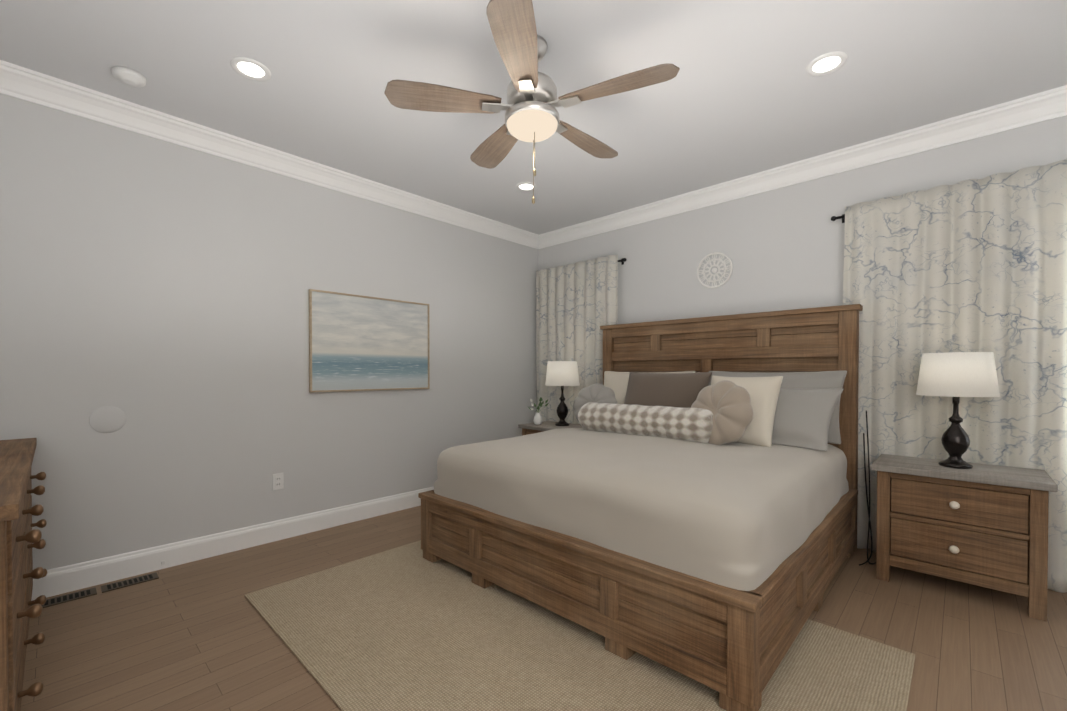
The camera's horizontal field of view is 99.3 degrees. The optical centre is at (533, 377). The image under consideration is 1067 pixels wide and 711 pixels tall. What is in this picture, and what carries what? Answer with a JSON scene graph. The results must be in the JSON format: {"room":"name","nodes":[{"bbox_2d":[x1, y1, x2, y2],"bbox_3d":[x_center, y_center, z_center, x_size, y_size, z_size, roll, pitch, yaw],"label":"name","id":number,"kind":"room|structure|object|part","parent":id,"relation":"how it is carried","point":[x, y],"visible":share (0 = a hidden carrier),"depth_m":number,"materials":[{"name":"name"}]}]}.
{"room":"bedroom","nodes":[
{"label":"bedroom","id":0,"kind":"room"},
{"bbox_2d":[0,93,537,569],"bbox_3d":[-1.596,-0.209,3.591,0.150,2.740,4.650,1,1,43],"label":"wall","id":1,"kind":"structure","parent":0,"point":[156,291],"depth_m":2.93,"materials":[{"name":"paint"}]},
{"bbox_2d":[89,406,125,432],"bbox_3d":[-2.436,0.242,2.594,0.004,0.156,0.156,1,1,43],"label":"cover plate","id":2,"kind":"object","parent":1,"relation":"attached to","point":[107,419],"visible":1,"depth_m":2.59,"materials":[{"name":"paint"}]},
{"bbox_2d":[31,486,433,600],"bbox_3d":[-1.484,1.090,3.603,0.016,0.142,4.440,1,1,43],"label":"baseboard","id":3,"kind":"structure","parent":1,"relation":"attached to","point":[66,579],"depth_m":2.92,"materials":[{"name":"white wood"}]},
{"bbox_2d":[0,60,539,247],"bbox_3d":[-1.454,-1.516,3.545,0.100,0.125,4.260,1,1,43],"label":"crown molding","id":4,"kind":"structure","parent":1,"relation":"attached to","point":[26,84],"depth_m":2.93,"materials":[{"name":"white paint"}]},
{"bbox_2d":[272,473,283,489],"bbox_3d":[-1.826,0.745,3.241,0.010,0.114,0.070,1,1,43],"label":"electrical outlet plate","id":5,"kind":"object","parent":1,"relation":"attached to","point":[278,480],"visible":1,"depth_m":3.24,"materials":[{"name":"white plastic"}]},
{"bbox_2d":[308,289,429,391],"bbox_3d":[-1.313,-0.276,3.756,0.030,0.770,1.040,1,1,43],"label":"picture","id":6,"kind":"object","parent":1,"relation":"attached to","point":[361,343],"visible":1,"depth_m":3.69,"materials":[{"name":"fabric"}]},
{"bbox_2d":[0,0,1066,234],"bbox_3d":[0.472,-1.609,1.723,5.700,0.100,4.800,1,1,43],"label":"ceiling","id":7,"kind":"structure","parent":0,"point":[742,94],"depth_m":2.34,"materials":[{"name":"paint"}]},
{"bbox_2d":[111,66,145,86],"bbox_3d":[-2.092,-1.545,2.345,0.136,0.040,0.136,1,1,43],"label":"smoke detector","id":8,"kind":"object","parent":7,"relation":"attached to","point":[128,76],"visible":1,"depth_m":2.32,"materials":[{"name":"white plastic"}]},
{"bbox_2d":[230,57,270,80],"bbox_3d":[-1.433,-1.561,2.300,0.176,0.006,0.176,1,1,43],"label":"recessed light","id":9,"kind":"object","parent":7,"relation":"in","point":[249,68],"visible":1,"depth_m":2.29,"materials":[{"name":"white plastic"}]},
{"bbox_2d":[516,182,536,190],"bbox_3d":[-0.059,-1.577,3.753,0.176,0.006,0.176,1,1,43],"label":"recessed light","id":10,"kind":"object","parent":7,"relation":"in","point":[524,186],"visible":0.9,"depth_m":3.75,"materials":[{"name":"white plastic"}]},
{"bbox_2d":[384,0,679,203],"bbox_3d":[0.031,-1.198,2.180,1.271,0.729,1.225,1,1,43],"label":"fan","id":11,"kind":"object","parent":7,"relation":"hanging from","point":[531,113],"visible":1,"depth_m":2.03,"materials":[{"name":"brown wood"}]},
{"bbox_3d":[-0.408,-1.264,2.062,0.518,0.006,0.160,0,-10,-11],"label":"blade","id":12,"kind":"part","parent":11,"relation":"part of","materials":[{"name":"brown wood"}]},
{"bbox_3d":[-0.203,-1.269,2.497,0.160,0.006,0.518,12,-5,-28],"label":"blade","id":13,"kind":"part","parent":11,"relation":"part of","materials":[{"name":"brown wood"}]},
{"label":"blade","id":14,"kind":"part","parent":11,"relation":"part of","materials":[{"name":"brown wood"}]},
{"bbox_3d":[-0.006,-1.164,2.139,0.242,0.058,0.242,1,1,43],"label":"lamp shade","id":15,"kind":"part","parent":11,"relation":"part of","materials":[{"name":"white glass"}]},
{"bbox_3d":[0.274,-1.268,2.436,0.160,0.006,0.518,15,11,42],"label":"blade","id":16,"kind":"part","parent":11,"relation":"part of","materials":[{"name":"brown wood"}]},
{"bbox_3d":[0.363,-1.263,1.964,0.518,0.006,0.160,0,12,25],"label":"blade","id":17,"kind":"part","parent":11,"relation":"part of","materials":[{"name":"brown wood"}]},
{"bbox_2d":[806,51,847,75],"bbox_3d":[1.461,-1.561,2.261,0.176,0.006,0.176,1,1,43],"label":"recessed light","id":18,"kind":"object","parent":7,"relation":"in","point":[833,61],"visible":1,"depth_m":2.25,"materials":[{"name":"white plastic"}]},
{"bbox_2d":[20,505,1066,710],"bbox_3d":[0.472,1.231,1.755,5.700,0.100,4.800,1,1,43],"label":"floor","id":19,"kind":"structure","parent":0,"point":[200,635],"depth_m":2.06,"materials":[{"name":"brown wood"}]},
{"bbox_2d":[0,438,46,710],"bbox_3d":[-2.144,0.753,1.581,1.730,0.860,0.600,1,1,43],"label":"dresser","id":20,"kind":"object","parent":19,"relation":"on","point":[19,536],"visible":1,"depth_m":1.38,"materials":[{"name":"brown wood"}]},
{"bbox_2d":[31,587,96,607],"bbox_3d":[-2.478,1.171,2.397,0.100,0.007,0.240,1,1,43],"label":"floor vent","id":21,"kind":"object","parent":19,"relation":"in","point":[93,591],"depth_m":2.40,"materials":[{"name":"metal"}]},
{"bbox_2d":[101,572,158,592],"bbox_3d":[-2.300,1.169,2.585,0.100,0.007,0.240,1,1,43],"label":"floor vent","id":22,"kind":"object","parent":19,"relation":"in","point":[137,580],"depth_m":2.58,"materials":[{"name":"metal"}]},
{"bbox_2d":[518,421,581,435],"bbox_3d":[0.259,0.815,4.539,0.710,0.670,0.460,1,1,43],"label":"nightstand","id":23,"kind":"object","parent":19,"relation":"on","point":[530,428],"visible":0.21,"depth_m":4.52,"materials":[{"name":"brown wood"}]},
{"bbox_2d":[528,397,548,424],"bbox_3d":[0.048,0.338,4.611,0.126,0.281,0.226,-1,1,-39],"label":"potted plant","id":24,"kind":"object","parent":23,"relation":"on","point":[537,420],"visible":1,"depth_m":4.58,"materials":[{"name":"green plant"}]},
{"bbox_2d":[545,361,579,425],"bbox_3d":[0.288,0.161,4.518,0.344,0.637,0.344,1,1,43],"label":"lamp","id":25,"kind":"object","parent":23,"relation":"on","point":[562,374],"visible":1,"depth_m":4.40,"materials":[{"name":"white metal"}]},
{"bbox_3d":[0.288,-0.038,4.516,0.344,0.238,0.344,1,1,43],"label":"lamp shade","id":26,"kind":"part","parent":25,"relation":"part of","materials":[{"name":"fabric"}]},
{"bbox_2d":[244,540,915,710],"bbox_3d":[0.032,1.171,2.170,2.650,0.010,1.800,1,1,43],"label":"rug","id":27,"kind":"object","parent":19,"relation":"on","point":[407,627],"visible":0.6,"depth_m":1.90,"materials":[{"name":"carpet"}]},
{"bbox_2d":[418,304,862,710],"bbox_3d":[0.726,0.339,2.960,2.040,1.632,2.115,1,1,43],"label":"bed","id":28,"kind":"object","parent":27,"relation":"on","point":[683,500],"visible":1,"depth_m":2.32,"materials":[{"name":"brown wood"}]},
{"bbox_2d":[573,383,616,421],"bbox_3d":[0.519,0.238,3.832,0.418,0.418,0.142,0,-21,29],"label":"pillow","id":29,"kind":"object","parent":28,"relation":"on","point":[597,393],"depth_m":3.81,"materials":[{"name":"grey fabric"}]},
{"bbox_2d":[434,428,848,590],"bbox_3d":[0.714,0.623,2.954,1.990,0.451,1.980,1,1,43],"label":"duvet","id":30,"kind":"object","parent":28,"relation":"on","point":[725,514],"depth_m":2.12,"materials":[{"name":"fabric"}]},
{"bbox_2d":[711,376,782,446],"bbox_3d":[1.340,0.206,2.954,0.164,0.500,0.500,28,-17,-37],"label":"pillow","id":31,"kind":"object","parent":28,"relation":"on","point":[765,429],"depth_m":2.80,"materials":[{"name":"beige fabric"}]},
{"bbox_2d":[772,388,843,450],"bbox_3d":[1.502,0.239,3.008,0.920,0.520,0.203,1,-43,47],"label":"pillow","id":32,"kind":"object","parent":28,"relation":"on","point":[802,418],"depth_m":2.76,"materials":[{"name":"grey fabric"}]},
{"bbox_2d":[859,433,872,565],"bbox_3d":[2.118,0.767,2.886,0.068,0.798,0.256,1,1,43],"label":"cord","id":33,"kind":"object","parent":19,"relation":"on","point":[867,500],"visible":1,"depth_m":2.94,"materials":[{"name":"black plastic"}]},
{"bbox_2d":[866,411,875,564],"bbox_3d":[2.152,0.693,2.879,0.098,0.948,0.178,1,1,43],"label":"cord","id":34,"kind":"object","parent":19,"relation":"on","point":[869,487],"visible":0.9,"depth_m":2.94,"materials":[{"name":"black plastic"}]},
{"bbox_2d":[871,454,1057,621],"bbox_3d":[2.367,0.838,2.547,0.710,0.670,0.460,1,1,43],"label":"nightstand","id":35,"kind":"object","parent":19,"relation":"on","point":[982,525],"visible":1,"depth_m":2.38,"materials":[{"name":"brown wood"}]},
{"bbox_2d":[916,352,999,468],"bbox_3d":[2.373,0.183,2.547,0.344,0.637,0.344,1,1,43],"label":"lamp","id":36,"kind":"object","parent":35,"relation":"on","point":[955,376],"visible":1,"depth_m":2.46,"materials":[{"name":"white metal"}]},
{"bbox_3d":[2.373,-0.017,2.544,0.344,0.238,0.344,1,1,43],"label":"lamp shade","id":37,"kind":"part","parent":36,"relation":"part of","materials":[{"name":"fabric"}]},
{"bbox_2d":[538,115,1066,323],"bbox_3d":[2.069,-0.207,3.429,5.700,2.740,0.150,1,1,43],"label":"wall","id":38,"kind":"structure","parent":0,"point":[782,248],"depth_m":3.52,"materials":[{"name":"paint"}]},
{"bbox_2d":[536,254,626,423],"bbox_3d":[0.457,-0.028,4.760,1.170,2.328,0.130,1,1,43],"label":"curtain","id":39,"kind":"object","parent":38,"relation":"hanging from","point":[576,305],"visible":0.54,"depth_m":4.76,"materials":[{"name":"beige fabric"}]},
{"bbox_3d":[0.478,-1.137,4.770,1.170,0.060,0.069,1,1,43],"label":"rod","id":40,"kind":"part","parent":39,"relation":"part of","materials":[{"name":"black metal"}]},
{"bbox_2d":[697,252,732,287],"bbox_3d":[1.523,-0.902,3.819,0.300,0.300,0.016,1,1,43],"label":"medallion","id":41,"kind":"object","parent":38,"relation":"attached to","point":[714,270],"visible":1,"depth_m":3.81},
{"bbox_2d":[535,85,1066,248],"bbox_3d":[1.983,-1.514,3.323,5.400,0.125,0.100,1,1,43],"label":"crown molding","id":42,"kind":"structure","parent":38,"relation":"attached to","point":[1049,104],"depth_m":3.14,"materials":[{"name":"white paint"}]},
{"bbox_2d":[831,159,1066,592],"bbox_3d":[2.891,-0.003,2.459,2.190,2.328,0.131,1,1,43],"label":"curtain","id":43,"kind":"object","parent":38,"relation":"hanging from","point":[974,265],"visible":0.71,"depth_m":2.68,"materials":[{"name":"beige fabric"}]},
{"bbox_3d":[2.913,-1.112,2.469,2.190,0.060,0.069,1,1,43],"label":"rod","id":44,"kind":"part","parent":43,"relation":"part of","materials":[{"name":"black metal"}]}
]}

